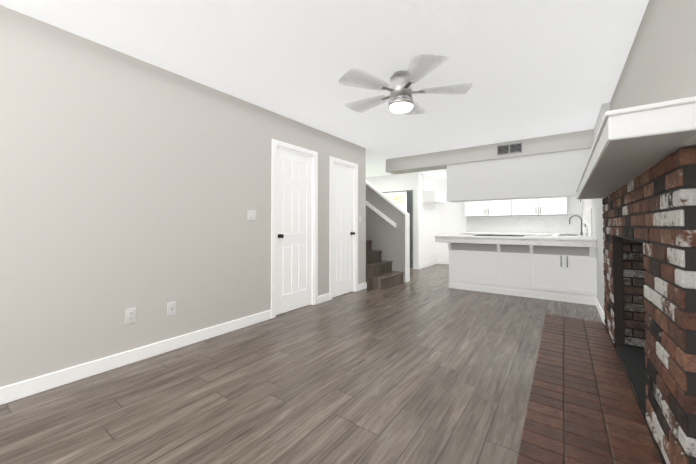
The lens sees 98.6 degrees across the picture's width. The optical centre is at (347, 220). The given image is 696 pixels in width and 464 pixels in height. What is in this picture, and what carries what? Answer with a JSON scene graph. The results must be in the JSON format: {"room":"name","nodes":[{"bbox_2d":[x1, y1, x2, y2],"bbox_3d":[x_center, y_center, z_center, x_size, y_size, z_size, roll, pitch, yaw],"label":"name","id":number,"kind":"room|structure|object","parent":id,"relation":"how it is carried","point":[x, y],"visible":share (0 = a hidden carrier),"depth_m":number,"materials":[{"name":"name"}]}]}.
{"room":"living room","nodes":[
{"label":"living room","id":0,"kind":"room"},
{"bbox_2d":[0,5,365,386],"bbox_3d":[-1.641,-0.089,2.595,0.120,2.440,6.520,-1,-1,36],"label":"wall","id":1,"kind":"structure","parent":0,"point":[129,182],"depth_m":2.33,"materials":[{"name":"grey paint"}]},
{"bbox_2d":[125,307,135,323],"bbox_3d":[-1.716,0.753,2.364,0.009,0.116,0.072,-1,-1,36],"label":"outlet","id":2,"kind":"object","parent":1,"relation":"attached to","point":[130,315],"depth_m":2.36,"materials":[{"name":"white plastic"}]},
{"bbox_2d":[167,301,175,316],"bbox_3d":[-1.538,0.771,2.610,0.014,0.116,0.072,-1,-1,36],"label":"outlet","id":3,"kind":"object","parent":1,"relation":"attached to","point":[171,307],"depth_m":2.61,"materials":[{"name":"white plastic"}]},
{"bbox_2d":[0,282,366,404],"bbox_3d":[-1.632,1.078,2.577,0.133,0.105,6.533,-1,-1,36],"label":"baseboard","id":4,"kind":"structure","parent":1,"relation":"attached to","point":[23,389],"depth_m":2.29,"materials":[{"name":"white wood"}]},
{"bbox_2d":[247,210,255,220],"bbox_3d":[-1.058,-0.057,3.296,0.010,0.116,0.116,-1,-1,36],"label":"light switch","id":5,"kind":"object","parent":1,"relation":"attached to","point":[251,215],"depth_m":3.29,"materials":[{"name":"white plastic"}]},
{"bbox_2d":[276,148,311,314],"bbox_3d":[-0.672,0.131,3.847,0.106,2.018,0.650,-1,-1,36],"label":"door","id":6,"kind":"structure","parent":1,"relation":"in","point":[294,236],"depth_m":3.84,"materials":[{"name":"white wood"}]},
{"bbox_2d":[271,139,357,318],"bbox_3d":[-0.415,0.104,4.285,0.136,2.112,1.824,-1,-1,36],"label":"door frame","id":7,"kind":"structure","parent":1,"relation":"attached to","point":[276,144],"depth_m":4.12,"materials":[{"name":"white wood"}]},
{"bbox_2d":[333,163,354,296],"bbox_3d":[-0.066,0.146,4.691,0.106,2.018,0.592,-1,-1,36],"label":"door","id":8,"kind":"structure","parent":1,"relation":"in","point":[343,230],"depth_m":4.71,"materials":[{"name":"white wood"}]},
{"bbox_2d":[0,0,648,178],"bbox_3d":[-0.075,-1.335,4.034,6.250,0.100,10.850,-1,-1,36],"label":"ceiling","id":9,"kind":"structure","parent":0,"point":[527,69],"depth_m":2.37,"materials":[{"name":"white paint"}]},
{"bbox_2d":[337,54,471,115],"bbox_3d":[0.468,-1.151,2.699,1.166,0.311,1.179,-1,-1,36],"label":"ceiling fan","id":10,"kind":"object","parent":9,"relation":"hanging from","point":[400,95],"visible":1,"depth_m":2.59,"materials":[{"name":"silver metal"}]},
{"bbox_2d":[386,129,593,201],"bbox_3d":[2.220,-0.808,5.301,3.291,0.910,0.400,-1,-1,36],"label":"soffit beam","id":11,"kind":"structure","parent":9,"relation":"attached to","point":[551,166],"depth_m":4.80,"materials":[{"name":"grey paint"}]},
{"bbox_2d":[497,142,522,154],"bbox_3d":[2.584,-1.147,4.789,0.365,0.160,0.016,-1,-1,36],"label":"air vent grille","id":12,"kind":"object","parent":11,"relation":"attached to","point":[513,148],"visible":1,"depth_m":4.78,"materials":[{"name":"grey metal"}]},
{"bbox_2d":[0,264,664,463],"bbox_3d":[-0.075,1.205,3.991,6.250,0.100,10.850,-1,-1,36],"label":"floor","id":13,"kind":"structure","parent":0,"point":[426,365],"depth_m":1.94,"materials":[{"name":"grey wood"}]},
{"bbox_2d":[366,180,409,289],"bbox_3d":[-0.332,-0.019,6.354,3.080,2.428,0.995,-1,-1,36],"label":"staircase","id":14,"kind":"structure","parent":13,"relation":"on","point":[387,242],"depth_m":5.89,"materials":[{"name":"grey paint"}]},
{"bbox_2d":[446,237,501,293],"bbox_3d":[2.250,0.738,5.223,0.800,0.875,0.608,-1,-1,36],"label":"base cabinet","id":15,"kind":"object","parent":13,"relation":"on","point":[475,264],"depth_m":4.96,"materials":[{"name":"white wood"}]},
{"bbox_2d":[498,241,533,297],"bbox_3d":[2.754,0.732,4.862,0.440,0.875,0.608,-1,-1,36],"label":"base cabinet","id":16,"kind":"object","parent":13,"relation":"on","point":[517,256],"depth_m":4.60,"materials":[{"name":"white wood"}]},
{"bbox_2d":[534,241,596,305],"bbox_3d":[3.241,0.726,4.512,0.760,0.875,0.608,-1,-1,36],"label":"base cabinet","id":17,"kind":"object","parent":13,"relation":"on","point":[545,248],"depth_m":4.24,"materials":[{"name":"white wood"}]},
{"bbox_2d":[438,233,596,240],"bbox_3d":[2.626,0.273,4.917,2.204,0.035,0.740,-1,-1,36],"label":"countertop","id":18,"kind":"structure","parent":17,"relation":"on","point":[461,234],"depth_m":4.41,"materials":[{"name":"white stone"}]},
{"bbox_2d":[474,233,525,236],"bbox_3d":[2.590,0.253,5.122,0.720,0.013,0.370,-1,-1,36],"label":"cooktop","id":19,"kind":"object","parent":18,"relation":"in","point":[475,234],"depth_m":5.39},
{"bbox_2d":[526,233,549,236],"bbox_3d":[3.833,0.316,7.299,1.958,0.040,0.637,-1,-1,36],"label":"countertop","id":20,"kind":"structure","parent":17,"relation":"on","point":[527,234],"depth_m":6.60,"materials":[{"name":"white stone"}]},
{"bbox_2d":[550,233,585,236],"bbox_3d":[4.276,0.290,5.781,0.530,0.040,2.585,-1,-1,36],"label":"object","id":21,"kind":"structure","parent":17,"relation":"on","point":[551,234],"depth_m":5.23,"materials":[{"name":"white stone"}]},
{"bbox_2d":[517,96,695,463],"bbox_3d":[1.912,0.378,2.007,1.112,1.487,3.118,-1,-1,36],"label":"fireplace","id":22,"kind":"object","parent":13,"relation":"on","point":[639,174],"visible":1,"depth_m":1.49,"materials":[{"name":"red brick"}]},
{"bbox_2d":[366,172,414,264],"bbox_3d":[0.692,0.008,8.294,2.500,2.440,0.100,-1,-1,36],"label":"wall","id":23,"kind":"structure","parent":0,"point":[403,183],"depth_m":7.80,"materials":[{"name":"white paint"}]},
{"bbox_2d":[385,193,406,211],"bbox_3d":[1.258,0.134,8.026,0.830,1.680,0.290,-1,-1,36],"label":"window","id":24,"kind":"structure","parent":23,"relation":"in","point":[400,199],"depth_m":8.05,"materials":[{"name":"white glass"}]},
{"bbox_2d":[415,172,437,268],"bbox_3d":[2.127,0.004,8.063,0.100,2.440,1.400,-1,-1,36],"label":"wall","id":25,"kind":"structure","parent":0,"point":[426,230],"depth_m":7.78,"materials":[{"name":"white paint"}]},
{"bbox_2d":[419,262,430,268],"bbox_3d":[1.998,1.167,7.767,0.013,0.105,0.799,-1,-1,36],"label":"baseboard","id":26,"kind":"structure","parent":25,"relation":"attached to","point":[421,266],"depth_m":7.73,"materials":[{"name":"white wood"}]},
{"bbox_2d":[422,189,445,203],"bbox_3d":[2.292,-0.613,7.924,0.336,0.290,0.850,-1,-1,36],"label":"upper cabinet","id":27,"kind":"object","parent":25,"relation":"attached to","point":[432,196],"depth_m":7.64,"materials":[{"name":"white wood"}]},
{"bbox_2d":[437,178,582,260],"bbox_3d":[4.052,-0.003,7.616,3.750,2.440,0.120,-1,-1,36],"label":"wall","id":28,"kind":"structure","parent":0,"point":[451,218],"depth_m":8.39,"materials":[{"name":"white paint"}]},
{"bbox_2d":[438,260,448,263],"bbox_3d":[2.862,1.177,8.369,0.687,0.105,0.013,-1,-1,36],"label":"baseboard","id":29,"kind":"structure","parent":28,"relation":"attached to","point":[439,261],"depth_m":8.47,"materials":[{"name":"white wood"}]},
{"bbox_2d":[464,200,513,216],"bbox_3d":[3.619,-0.508,7.642,1.155,0.790,0.352,-1,-1,36],"label":"upper cabinet","id":30,"kind":"object","parent":28,"relation":"attached to","point":[498,208],"depth_m":7.48,"materials":[{"name":"white wood"}]},
{"bbox_2d":[466,213,581,232],"bbox_3d":[4.224,0.075,7.409,2.470,0.444,0.010,-1,-1,36],"label":"backsplash","id":31,"kind":"structure","parent":28,"relation":"attached to","point":[572,224],"depth_m":7.32,"materials":[{"name":"white tile"}]},
{"bbox_2d":[514,197,569,216],"bbox_3d":[4.449,-0.518,7.045,1.156,0.790,0.352,-1,-1,36],"label":"upper cabinet","id":32,"kind":"object","parent":28,"relation":"attached to","point":[543,207],"depth_m":6.87,"materials":[{"name":"white wood"}]},
{"bbox_2d":[583,102,609,313],"bbox_3d":[4.120,-0.049,4.923,0.218,2.440,4.175,-1,-1,36],"label":"wall","id":33,"kind":"structure","parent":0,"point":[596,205],"depth_m":3.73,"materials":[{"name":"grey paint"}]},
{"bbox_2d":[582,209,591,236],"bbox_3d":[4.486,0.045,5.635,0.010,0.444,2.550,-1,-1,36],"label":"backsplash","id":34,"kind":"structure","parent":33,"relation":"attached to","point":[586,223],"depth_m":5.02,"materials":[{"name":"white tile"}]},
{"bbox_2d":[596,298,604,324],"bbox_3d":[3.089,1.097,3.666,0.013,0.105,0.958,-1,-1,36],"label":"baseboard","id":35,"kind":"structure","parent":33,"relation":"attached to","point":[601,312],"depth_m":3.55,"materials":[{"name":"white wood"}]},
{"bbox_2d":[610,0,695,110],"bbox_3d":[1.056,-0.123,0.600,0.150,2.440,6.425,-1,-1,36],"label":"wall","id":36,"kind":"structure","parent":0,"point":[659,65],"depth_m":1.59,"materials":[{"name":"grey paint"}]}
]}

